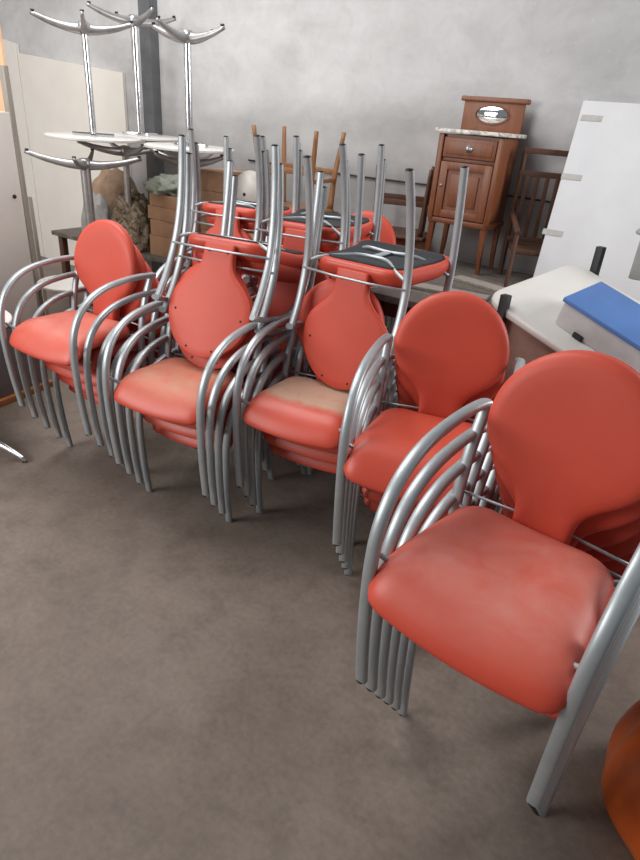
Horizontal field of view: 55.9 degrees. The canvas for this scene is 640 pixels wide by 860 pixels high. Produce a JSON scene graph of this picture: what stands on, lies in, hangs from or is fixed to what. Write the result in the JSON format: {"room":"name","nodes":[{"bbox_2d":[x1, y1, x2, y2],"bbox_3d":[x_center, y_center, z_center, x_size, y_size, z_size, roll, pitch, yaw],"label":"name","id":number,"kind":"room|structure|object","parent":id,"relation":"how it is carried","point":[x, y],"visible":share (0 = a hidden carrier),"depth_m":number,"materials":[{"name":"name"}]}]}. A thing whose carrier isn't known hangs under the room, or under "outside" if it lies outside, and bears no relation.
{"room":"furniture storage room","nodes":[
{"label":"furniture storage room","id":0,"kind":"room"},
{"bbox_2d":[0,256,639,859],"bbox_3d":[-2.265,1.681,0.320,14.000,0.100,14.000,21,32,28],"label":"floor","id":1,"kind":"structure","parent":0,"point":[178,681],"depth_m":2.02,"materials":[{"name":"concrete"}]},
{"bbox_2d":[0,27,5,111],"bbox_3d":[-2.399,-1.955,4.527,0.500,2.400,0.018,21,32,28],"label":"plywood sheet","id":2,"kind":"object","parent":1,"relation":"on","point":[2,56],"visible":0.02,"depth_m":4.09,"materials":[{"name":"beige wood"}]},
{"bbox_2d":[0,310,27,462],"bbox_3d":[-1.818,-0.212,3.119,0.624,0.726,0.602,13,29,16],"label":"cafe table","id":3,"kind":"object","parent":1,"relation":"on","point":[4,447],"visible":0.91,"depth_m":3.19,"materials":[{"name":"silver metal"}]},
{"bbox_2d":[0,65,44,315],"bbox_3d":[-1.947,-1.348,4.020,0.056,1.860,0.030,20,31,28],"label":"plank","id":4,"kind":"object","parent":1,"relation":"on","point":[4,72],"visible":0.47,"depth_m":3.84,"materials":[{"name":"grey wood"}]},
{"bbox_2d":[2,39,44,256],"bbox_3d":[-3.312,-3.082,6.742,0.300,2.200,0.030,21,32,28],"label":"sheet","id":5,"kind":"object","parent":1,"relation":"on","point":[11,49],"visible":0.62,"depth_m":6.55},
{"bbox_2d":[0,111,52,407],"bbox_3d":[-2.202,-0.918,3.414,0.600,1.630,0.920,17,30,22],"label":"wardrobe","id":6,"kind":"object","parent":1,"relation":"on","point":[14,246],"visible":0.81,"depth_m":3.54,"materials":[{"name":"beige plastic"}]},
{"bbox_2d":[28,196,49,314],"bbox_3d":[-2.089,-1.161,4.482,0.070,1.080,0.030,20,31,28],"label":"plank","id":7,"kind":"object","parent":1,"relation":"on","point":[30,201],"visible":0.26,"depth_m":4.36,"materials":[{"name":"wood"}]},
{"bbox_2d":[37,275,83,307],"bbox_3d":[-1.743,-0.752,4.290,0.420,0.606,0.420,-5,29,-18],"label":"round table","id":8,"kind":"object","parent":1,"relation":"on","point":[64,285],"visible":0.12,"depth_m":4.07,"materials":[{"name":"metal"}]},
{"bbox_2d":[17,53,131,265],"bbox_3d":[-2.529,-2.727,6.332,1.580,2.070,0.032,21,32,28],"label":"panel","id":9,"kind":"object","parent":1,"relation":"on","point":[54,91],"visible":0.71,"depth_m":6.22,"materials":[{"name":"beige wood"}]},
{"bbox_2d":[24,148,141,226],"bbox_3d":[-1.758,-1.403,4.673,0.600,1.366,0.600,22,32,30],"label":"bar table","id":10,"kind":"object","parent":1,"relation":"on","point":[85,165],"visible":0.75,"depth_m":4.41,"materials":[{"name":"metal"}]},
{"bbox_2d":[30,8,141,142],"bbox_3d":[-1.690,-2.560,4.406,0.700,0.786,0.700,-5,29,-18],"label":"pedestal table","id":11,"kind":"object","parent":10,"relation":"on","point":[82,27],"visible":1,"depth_m":4.32,"materials":[{"name":"silver metal"}]},
{"bbox_2d":[77,141,151,213],"bbox_3d":[-1.659,-1.747,5.279,0.560,1.426,0.560,7,28,4],"label":"bar table","id":12,"kind":"object","parent":1,"relation":"on","point":[125,151],"visible":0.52,"depth_m":4.95,"materials":[{"name":"metal"}]},
{"bbox_2d":[86,1,177,141],"bbox_3d":[-1.501,-2.899,4.943,0.740,0.916,0.740,-16,34,-35],"label":"pedestal table","id":13,"kind":"object","parent":12,"relation":"on","point":[142,21],"visible":0.81,"depth_m":4.88,"materials":[{"name":"silver metal"}]},
{"bbox_2d":[52,293,182,474],"bbox_3d":[-1.052,-0.307,3.240,0.534,0.894,0.515,19,31,25],"label":"armchair","id":14,"kind":"object","parent":1,"relation":"on","point":[56,384],"visible":0.09,"depth_m":3.18,"materials":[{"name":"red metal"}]},
{"bbox_2d":[40,278,175,466],"bbox_3d":[-1.076,-0.360,3.153,0.534,0.894,0.515,19,31,25],"label":"armchair","id":15,"kind":"object","parent":14,"relation":"on","point":[44,374],"visible":0.14,"depth_m":3.08,"materials":[{"name":"silver metal"}]},
{"bbox_2d":[27,260,168,456],"bbox_3d":[-1.101,-0.413,3.065,0.534,0.894,0.515,19,31,25],"label":"armchair","id":16,"kind":"object","parent":15,"relation":"on","point":[96,375],"visible":0.23,"depth_m":2.98,"materials":[{"name":"silver metal"}]},
{"bbox_2d":[12,244,165,446],"bbox_3d":[-1.125,-0.466,2.978,0.534,0.894,0.515,19,31,25],"label":"armchair","id":17,"kind":"object","parent":16,"relation":"on","point":[87,363],"visible":0.37,"depth_m":2.87,"materials":[{"name":"silver metal"}]},
{"bbox_2d":[0,219,155,435],"bbox_3d":[-1.150,-0.519,2.889,0.534,0.894,0.518,19,31,25],"label":"armchair","id":18,"kind":"object","parent":17,"relation":"on","point":[105,259],"visible":0.91,"depth_m":2.83,"materials":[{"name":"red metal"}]},
{"bbox_2d":[51,227,185,272],"bbox_3d":[-1.391,-1.404,5.635,2.600,0.550,0.620,21,32,28],"label":"bench","id":19,"kind":"object","parent":1,"relation":"on","point":[63,235],"visible":0.16,"depth_m":5.87,"materials":[{"name":"brown wood"}]},
{"bbox_2d":[81,193,110,231],"bbox_3d":[-1.982,-1.868,5.369,0.348,0.467,0.275,21,32,28],"label":"plastic bag","id":20,"kind":"object","parent":19,"relation":"on","point":[101,207],"visible":0.25,"depth_m":5.27,"materials":[{"name":"grey plastic"}]},
{"bbox_2d":[92,168,140,212],"bbox_3d":[-1.907,-2.119,5.644,0.610,0.628,0.482,21,32,28],"label":"sack","id":21,"kind":"object","parent":19,"relation":"on","point":[109,183],"visible":0.25,"depth_m":5.43,"materials":[{"name":"fabric"}]},
{"bbox_2d":[111,188,151,251],"bbox_3d":[-1.643,-1.870,5.339,0.420,0.509,0.418,21,32,28],"label":"heap","id":22,"kind":"object","parent":19,"relation":"on","point":[136,222],"visible":0.56,"depth_m":5.20,"materials":[{"name":"brown fabric"}]},
{"bbox_2d":[150,234,185,259],"bbox_3d":[-1.254,-1.623,5.301,0.360,0.168,0.300,21,32,28],"label":"cardboard box","id":23,"kind":"object","parent":19,"relation":"on","point":[159,245],"visible":0.36,"depth_m":5.21,"materials":[{"name":"brown cardboard"}]},
{"bbox_2d":[150,219,200,239],"bbox_3d":[-1.235,-1.753,5.227,0.340,0.128,0.300,19,31,25],"label":"cardboard box","id":24,"kind":"object","parent":23,"relation":"on","point":[158,227],"visible":0.36,"depth_m":5.13,"materials":[{"name":"brown cardboard"}]},
{"bbox_2d":[148,204,201,223],"bbox_3d":[-1.242,-1.865,5.180,0.350,0.108,0.300,22,32,29],"label":"cardboard box","id":25,"kind":"object","parent":24,"relation":"on","point":[154,212],"visible":0.39,"depth_m":5.07,"materials":[{"name":"brown cardboard"}]},
{"bbox_2d":[149,193,200,209],"bbox_3d":[-1.218,-1.951,5.122,0.330,0.098,0.300,20,31,27],"label":"cardboard box","id":26,"kind":"object","parent":25,"relation":"on","point":[166,201],"visible":0.39,"depth_m":5.01,"materials":[{"name":"brown cardboard"}]},
{"bbox_2d":[143,173,177,195],"bbox_3d":[-1.262,-2.081,5.087,0.518,0.149,0.428,21,32,28],"label":"tarpaulin","id":27,"kind":"object","parent":26,"relation":"on","point":[163,184],"visible":0.62,"depth_m":4.98,"materials":[{"name":"green fabric"}]},
{"bbox_3d":[-0.555,-1.484,4.746,0.260,0.541,0.261,18,31,24],"label":"cardboard box","id":28,"kind":"object","parent":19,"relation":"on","visible":0},
{"bbox_2d":[237,170,256,201],"bbox_3d":[-0.525,-1.831,4.565,0.310,0.246,0.270,27,35,36],"label":"helmet","id":29,"kind":"object","parent":28,"relation":"on","point":[246,189],"visible":0.41,"depth_m":4.46,"materials":[{"name":"white plastic"}]},
{"bbox_3d":[-0.815,-1.448,5.060,0.250,0.148,0.260,22,32,29],"label":"cardboard box","id":30,"kind":"object","parent":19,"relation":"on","visible":0},
{"bbox_3d":[-0.804,-1.581,4.991,0.242,0.148,0.260,21,32,28],"label":"cardboard box","id":31,"kind":"object","parent":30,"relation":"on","visible":0},
{"bbox_2d":[200,210,211,229],"bbox_3d":[-0.793,-1.713,4.921,0.250,0.148,0.260,20,31,26],"label":"cardboard box","id":32,"kind":"object","parent":31,"relation":"on","point":[203,219],"visible":0.22,"depth_m":4.87,"materials":[{"name":"brown cardboard"}]},
{"bbox_2d":[201,190,222,208],"bbox_3d":[-0.782,-1.846,4.852,0.242,0.148,0.260,21,32,28],"label":"cardboard box","id":33,"kind":"object","parent":32,"relation":"on","point":[206,195],"visible":0.2,"depth_m":4.74,"materials":[{"name":"brown cardboard"}]},
{"bbox_2d":[200,168,243,192],"bbox_3d":[-0.770,-1.978,4.782,0.250,0.148,0.260,20,31,27],"label":"cardboard box","id":34,"kind":"object","parent":33,"relation":"on","point":[211,179],"visible":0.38,"depth_m":4.69,"materials":[{"name":"brown cardboard"}]},
{"bbox_2d":[149,148,223,267],"bbox_3d":[-1.051,-1.454,4.819,0.560,1.426,0.560,-1,28,-11],"label":"bar table","id":35,"kind":"object","parent":1,"relation":"on","point":[173,160],"visible":0.27,"depth_m":4.41,"materials":[{"name":"metal"}]},
{"bbox_2d":[144,15,234,153],"bbox_3d":[-0.913,-2.369,4.189,0.640,0.766,0.640,17,30,22],"label":"pedestal table","id":36,"kind":"object","parent":35,"relation":"on","point":[186,37],"visible":0.92,"depth_m":4.11,"materials":[{"name":"silver metal"}]},
{"bbox_2d":[136,348,279,522],"bbox_3d":[-0.521,-0.100,2.931,0.534,0.894,0.515,17,30,21],"label":"armchair","id":37,"kind":"object","parent":1,"relation":"on","point":[227,440],"visible":0.18,"depth_m":2.82,"materials":[{"name":"silver metal"}]},
{"bbox_2d":[125,315,281,514],"bbox_3d":[-0.542,-0.152,2.842,0.534,0.894,0.515,16,30,21],"label":"armchair","id":38,"kind":"object","parent":37,"relation":"on","point":[219,427],"visible":0.35,"depth_m":2.73,"materials":[{"name":"silver metal"}]},
{"bbox_2d":[114,298,275,505],"bbox_3d":[-0.563,-0.203,2.753,0.534,0.894,0.515,16,30,21],"label":"armchair","id":39,"kind":"object","parent":38,"relation":"on","point":[210,419],"visible":0.34,"depth_m":2.62,"materials":[{"name":"silver metal"}]},
{"bbox_2d":[102,263,266,496],"bbox_3d":[-0.584,-0.255,2.662,0.534,0.894,0.518,16,30,21],"label":"armchair","id":40,"kind":"object","parent":39,"relation":"on","point":[174,390],"visible":0.56,"depth_m":2.54,"materials":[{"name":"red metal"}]},
{"bbox_2d":[159,152,326,368],"bbox_3d":[-0.355,-0.788,2.784,0.534,0.868,0.674,15,29,19],"label":"armchair","id":41,"kind":"object","parent":40,"relation":"on","point":[281,273],"visible":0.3,"depth_m":2.69,"materials":[{"name":"silver metal"}]},
{"bbox_2d":[152,134,324,357],"bbox_3d":[-0.368,-0.831,2.716,0.534,0.868,0.674,15,29,19],"label":"armchair","id":42,"kind":"object","parent":41,"relation":"on","point":[211,302],"visible":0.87,"depth_m":2.60,"materials":[{"name":"red leather"}]},
{"bbox_2d":[232,323,311,475],"bbox_3d":[-0.148,-0.292,3.359,0.534,0.894,0.515,17,30,21],"label":"armchair","id":43,"kind":"object","parent":1,"relation":"on","point":[309,469],"visible":0.02,"depth_m":3.28,"materials":[{"name":"silver metal"}]},
{"bbox_2d":[263,370,313,467],"bbox_3d":[-0.168,-0.344,3.270,0.534,0.894,0.515,17,30,21],"label":"armchair","id":44,"kind":"object","parent":43,"relation":"on","point":[310,372],"visible":0.02,"depth_m":2.96,"materials":[{"name":"red leather"}]},
{"bbox_2d":[251,294,309,376],"bbox_3d":[-0.189,-0.396,3.180,0.534,0.894,0.515,17,30,21],"label":"armchair","id":45,"kind":"object","parent":44,"relation":"on","point":[305,369],"visible":0.06,"depth_m":2.87,"materials":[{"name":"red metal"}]},
{"bbox_2d":[243,254,333,386],"bbox_3d":[-0.218,-0.441,3.075,0.534,0.894,0.554,17,30,21],"label":"armchair","id":46,"kind":"object","parent":45,"relation":"on","point":[300,359],"visible":0.09,"depth_m":2.85,"materials":[{"name":"silver metal"}]},
{"bbox_2d":[248,150,385,336],"bbox_3d":[-0.012,-0.973,3.196,0.534,0.898,0.562,16,29,21],"label":"armchair","id":47,"kind":"object","parent":46,"relation":"on","point":[324,247],"visible":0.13,"depth_m":3.06,"materials":[{"name":"silver metal"}]},
{"bbox_2d":[243,134,384,327],"bbox_3d":[-0.026,-1.015,3.128,0.534,0.898,0.562,16,29,21],"label":"armchair","id":48,"kind":"object","parent":47,"relation":"on","point":[335,225],"visible":0.52,"depth_m":3.02,"materials":[{"name":"silver metal"}]},
{"bbox_2d":[255,367,397,513],"bbox_3d":[0.044,-0.005,2.843,0.534,0.894,0.515,16,30,21],"label":"armchair","id":49,"kind":"object","parent":1,"relation":"on","point":[316,464],"visible":0.05,"depth_m":2.75,"materials":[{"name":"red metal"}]},
{"bbox_2d":[248,346,395,505],"bbox_3d":[0.024,-0.057,2.753,0.534,0.894,0.515,16,30,21],"label":"armchair","id":50,"kind":"object","parent":49,"relation":"on","point":[315,454],"visible":0.12,"depth_m":2.65,"materials":[{"name":"silver metal"}]},
{"bbox_2d":[240,331,395,496],"bbox_3d":[0.004,-0.109,2.664,0.534,0.894,0.515,16,30,21],"label":"armchair","id":51,"kind":"object","parent":50,"relation":"on","point":[263,354],"visible":0.13,"depth_m":2.60,"materials":[{"name":"silver metal"}]},
{"bbox_2d":[232,278,384,500],"bbox_3d":[-0.017,-0.160,2.573,0.534,0.894,0.518,16,30,21],"label":"armchair","id":52,"kind":"object","parent":51,"relation":"on","point":[307,411],"visible":0.49,"depth_m":2.47,"materials":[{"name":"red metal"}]},
{"bbox_2d":[286,153,468,389],"bbox_3d":[0.238,-0.662,2.569,0.534,0.902,0.559,21,32,28],"label":"armchair","id":53,"kind":"object","parent":52,"relation":"on","point":[339,331],"visible":0.87,"depth_m":2.48,"materials":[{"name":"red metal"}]},
{"bbox_2d":[344,392,425,575],"bbox_3d":[0.453,0.200,2.518,0.534,0.894,0.515,14,29,16],"label":"armchair","id":54,"kind":"object","parent":1,"relation":"on","point":[371,505],"visible":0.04,"depth_m":2.44,"materials":[{"name":"silver metal"}]},
{"bbox_2d":[342,379,472,569],"bbox_3d":[0.438,0.150,2.426,0.534,0.894,0.515,14,29,16],"label":"armchair","id":55,"kind":"object","parent":54,"relation":"on","point":[369,495],"visible":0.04,"depth_m":2.34,"materials":[{"name":"silver metal"}]},
{"bbox_2d":[339,365,501,562],"bbox_3d":[0.422,0.099,2.335,0.534,0.894,0.515,13,29,16],"label":"armchair","id":56,"kind":"object","parent":55,"relation":"on","point":[374,387],"visible":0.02,"depth_m":2.31,"materials":[{"name":"silver metal"}]},
{"bbox_2d":[336,355,505,554],"bbox_3d":[0.408,0.049,2.244,0.534,0.894,0.515,13,29,16],"label":"armchair","id":57,"kind":"object","parent":56,"relation":"on","point":[489,393],"visible":0.12,"depth_m":2.24,"materials":[{"name":"silver metal"}]},
{"bbox_2d":[332,291,524,545],"bbox_3d":[0.386,0.006,2.136,0.534,0.894,0.554,13,29,16],"label":"armchair","id":58,"kind":"object","parent":57,"relation":"on","point":[452,347],"visible":0.62,"depth_m":2.15,"materials":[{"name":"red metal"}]},
{"bbox_2d":[385,316,391,327],"bbox_3d":[0.273,-0.696,4.196,0.534,0.894,0.515,16,30,21],"label":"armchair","id":59,"kind":"object","parent":1,"relation":"on","point":[387,319],"visible":0.02,"depth_m":3.88,"materials":[{"name":"silver metal"}]},
{"bbox_2d":[396,234,426,249],"bbox_3d":[0.545,-0.965,4.605,0.380,1.020,0.320,9,28,8],"label":"crate","id":60,"kind":"object","parent":1,"relation":"on","point":[418,245],"visible":0.11,"depth_m":4.23,"materials":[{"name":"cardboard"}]},
{"bbox_2d":[373,165,434,241],"bbox_3d":[0.571,-1.443,4.357,0.417,0.866,0.475,9,28,8],"label":"wooden chair","id":61,"kind":"object","parent":60,"relation":"on","point":[389,198],"visible":0.36,"depth_m":4.14,"materials":[{"name":"brown wood"}]},
{"bbox_2d":[370,260,533,317],"bbox_3d":[0.855,-0.533,3.983,0.660,0.880,1.292,21,32,28],"label":"worktable","id":62,"kind":"object","parent":1,"relation":"on","point":[389,299],"visible":0.11,"depth_m":3.69,"materials":[{"name":"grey wood"}]},
{"bbox_2d":[411,283,489,300],"bbox_3d":[0.734,-0.815,3.531,0.500,0.018,0.110,16,30,21],"label":"board","id":63,"kind":"object","parent":62,"relation":"on","point":[422,286],"visible":0.36,"depth_m":3.52,"materials":[{"name":"grey wood"}]},
{"bbox_2d":[425,95,530,274],"bbox_3d":[0.997,-1.603,3.968,0.475,1.046,0.382,21,32,28],"label":"base cabinet","id":64,"kind":"object","parent":62,"relation":"on","point":[490,161],"visible":0.99,"depth_m":3.85,"materials":[{"name":"brown wood"}]},
{"bbox_2d":[476,106,507,123],"bbox_3d":[1.107,-2.026,3.879,0.216,0.100,0.006,21,32,28],"label":"oval mirror","id":65,"kind":"object","parent":64,"relation":"attached to","point":[484,114],"depth_m":3.88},
{"bbox_2d":[461,101,525,133],"bbox_3d":[1.115,-2.027,3.893,0.400,0.190,0.024,21,32,28],"label":"backsplash","id":66,"kind":"structure","parent":64,"relation":"attached to","point":[513,125],"depth_m":3.88,"materials":[{"name":"brown wood"}]},
{"bbox_2d":[453,275,504,291],"bbox_3d":[1.005,-0.902,3.742,0.110,0.018,0.400,-18,35,-37],"label":"board","id":67,"kind":"object","parent":62,"relation":"on","point":[461,278],"visible":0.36,"depth_m":3.73,"materials":[{"name":"grey wood"}]},
{"bbox_2d":[498,147,568,286],"bbox_3d":[1.413,-1.290,3.723,0.434,0.783,0.438,8,28,7],"label":"armchair","id":68,"kind":"object","parent":62,"relation":"on","point":[524,248],"visible":0.56,"depth_m":3.82,"materials":[{"name":"brown wood"}]},
{"bbox_2d":[398,498,639,816],"bbox_3d":[0.628,0.574,1.833,0.534,0.894,0.515,25,33,33],"label":"armchair","id":69,"kind":"object","parent":1,"relation":"on","point":[411,651],"visible":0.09,"depth_m":1.77,"materials":[{"name":"silver metal"}]},
{"bbox_2d":[391,483,639,816],"bbox_3d":[0.595,0.518,1.750,0.534,0.894,0.515,25,34,33],"label":"armchair","id":70,"kind":"object","parent":69,"relation":"on","point":[614,566],"visible":0.07,"depth_m":1.76,"materials":[{"name":"silver metal"}]},
{"bbox_2d":[383,464,639,814],"bbox_3d":[0.562,0.461,1.668,0.534,0.894,0.515,25,34,33],"label":"armchair","id":71,"kind":"object","parent":70,"relation":"on","point":[619,550],"visible":0.12,"depth_m":1.65,"materials":[{"name":"silver metal"}]},
{"bbox_2d":[375,446,639,812],"bbox_3d":[0.528,0.405,1.586,0.534,0.894,0.515,25,34,33],"label":"armchair","id":72,"kind":"object","parent":71,"relation":"on","point":[605,538],"visible":0.12,"depth_m":1.57,"materials":[{"name":"silver metal"}]},
{"bbox_2d":[366,424,639,811],"bbox_3d":[0.495,0.348,1.503,0.534,0.894,0.515,25,33,33],"label":"armchair","id":73,"kind":"object","parent":72,"relation":"on","point":[610,520],"visible":0.19,"depth_m":1.49,"materials":[{"name":"silver metal"}]},
{"bbox_2d":[356,350,639,809],"bbox_3d":[0.450,0.298,1.407,0.534,0.894,0.554,25,33,33],"label":"armchair","id":74,"kind":"object","parent":73,"relation":"on","point":[525,614],"visible":1,"depth_m":1.36,"materials":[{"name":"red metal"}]},
{"bbox_2d":[497,246,615,587],"bbox_3d":[1.274,-0.064,2.715,0.726,1.289,0.958,-17,35,-35],"label":"table","id":75,"kind":"object","parent":1,"relation":"on","point":[522,344],"visible":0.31,"depth_m":2.62,"materials":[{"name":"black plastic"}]},
{"bbox_2d":[491,266,639,351],"bbox_3d":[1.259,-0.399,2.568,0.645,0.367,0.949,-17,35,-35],"label":"tabletop","id":76,"kind":"object","parent":75,"relation":"on","point":[536,304],"visible":0.43,"depth_m":2.66,"materials":[{"name":"laminate"}]},
{"bbox_2d":[555,282,639,372],"bbox_3d":[1.275,-0.354,2.407,0.274,0.323,0.627,-18,35,-36],"label":"foam box","id":77,"kind":"object","parent":76,"relation":"on","point":[599,316],"visible":0.98,"depth_m":2.43,"materials":[{"name":"blue plastic"}]},
{"bbox_2d":[628,228,639,280],"bbox_3d":[1.738,-0.809,2.851,0.482,0.225,0.362,21,32,28],"label":"plastic crate","id":78,"kind":"object","parent":76,"relation":"on","point":[634,274],"visible":1,"depth_m":2.85,"materials":[{"name":"white plastic"}]},
{"bbox_2d":[533,100,639,300],"bbox_3d":[1.818,-0.766,3.455,1.300,1.952,0.891,21,32,28],"label":"board","id":79,"kind":"object","parent":1,"relation":"on","point":[597,202],"visible":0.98,"depth_m":3.55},
{"bbox_2d":[601,700,639,859],"bbox_3d":[1.113,0.973,1.623,0.619,0.448,0.616,5,28,0],"label":"chair","id":80,"kind":"object","parent":1,"relation":"on","point":[620,779],"visible":1,"depth_m":1.64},
{"bbox_3d":[-0.220,-1.076,4.585,0.460,1.120,0.420,21,32,28],"label":"crate","id":81,"kind":"object","parent":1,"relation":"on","visible":0},
{"bbox_2d":[252,125,345,212],"bbox_3d":[-0.155,-1.640,4.325,0.521,0.937,0.475,18,31,24],"label":"wooden chair","id":82,"kind":"object","parent":81,"relation":"on","point":[288,167],"visible":0.24,"depth_m":4.25,"materials":[{"name":"brown wood"}]},
{"bbox_3d":[-0.591,-0.565,3.807,0.534,0.894,0.515,15,29,18],"label":"armchair","id":83,"kind":"object","parent":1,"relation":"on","visible":0},
{"bbox_3d":[-0.608,-0.616,3.717,0.534,0.894,0.515,15,29,19],"label":"armchair","id":84,"kind":"object","parent":83,"relation":"on","visible":0},
{"bbox_2d":[165,267,257,296],"bbox_3d":[-0.626,-0.667,3.626,0.534,0.894,0.515,15,29,18],"label":"armchair","id":85,"kind":"object","parent":84,"relation":"on","point":[186,269],"visible":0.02,"depth_m":3.53,"materials":[{"name":"silver metal"}]},
{"bbox_2d":[156,227,252,279],"bbox_3d":[-0.652,-0.711,3.520,0.534,0.894,0.554,15,29,18],"label":"armchair","id":86,"kind":"object","parent":85,"relation":"on","point":[245,234],"visible":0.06,"depth_m":3.47,"materials":[{"name":"silver metal"}]},
{"bbox_2d":[184,142,270,296],"bbox_3d":[-0.458,-1.252,3.689,0.534,0.892,0.578,14,29,17],"label":"armchair","id":87,"kind":"object","parent":86,"relation":"on","point":[249,227],"visible":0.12,"depth_m":3.52,"materials":[{"name":"silver metal"}]},
{"bbox_2d":[185,128,300,282],"bbox_3d":[-0.470,-1.293,3.620,0.534,0.892,0.578,14,29,17],"label":"armchair","id":88,"kind":"object","parent":87,"relation":"on","point":[245,210],"visible":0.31,"depth_m":3.48,"materials":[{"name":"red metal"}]},
{"bbox_2d":[0,0,639,277],"bbox_3d":[1.243,-2.249,3.950,14.000,4.000,0.200,21,32,28],"label":"wall","id":89,"kind":"structure","parent":0,"point":[390,73],"depth_m":4.38,"materials":[{"name":"grey paint"}]},
{"bbox_2d":[138,0,168,292],"bbox_3d":[-1.495,-3.199,5.316,0.130,4.000,0.100,21,32,28],"label":"pillar","id":90,"kind":"structure","parent":89,"relation":"attached to","point":[149,39],"depth_m":5.35,"materials":[{"name":"metal"}]},
{"bbox_2d":[248,159,550,202],"bbox_3d":[1.929,-1.338,3.721,6.120,0.020,0.012,21,32,28],"label":"cable","id":91,"kind":"object","parent":89,"relation":"attached to","point":[248,159],"visible":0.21,"depth_m":4.46,"materials":[{"name":"black plastic"}]},
{"bbox_3d":[0.232,-0.800,4.017,0.534,0.894,0.515,16,30,21],"label":"armchair","id":92,"kind":"object","parent":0,"visible":0},
{"bbox_2d":[321,254,393,333],"bbox_3d":[0.211,-0.852,3.927,0.534,0.894,0.515,17,30,21],"label":"armchair","id":93,"kind":"object","parent":92,"relation":"on","point":[392,318],"visible":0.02,"depth_m":4.04,"materials":[{"name":"silver metal"}]},
{"bbox_2d":[352,211,395,332],"bbox_3d":[0.182,-0.896,3.822,0.534,0.894,0.554,16,30,21],"label":"armchair","id":94,"kind":"object","parent":93,"relation":"on","point":[387,235],"visible":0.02,"depth_m":3.78,"materials":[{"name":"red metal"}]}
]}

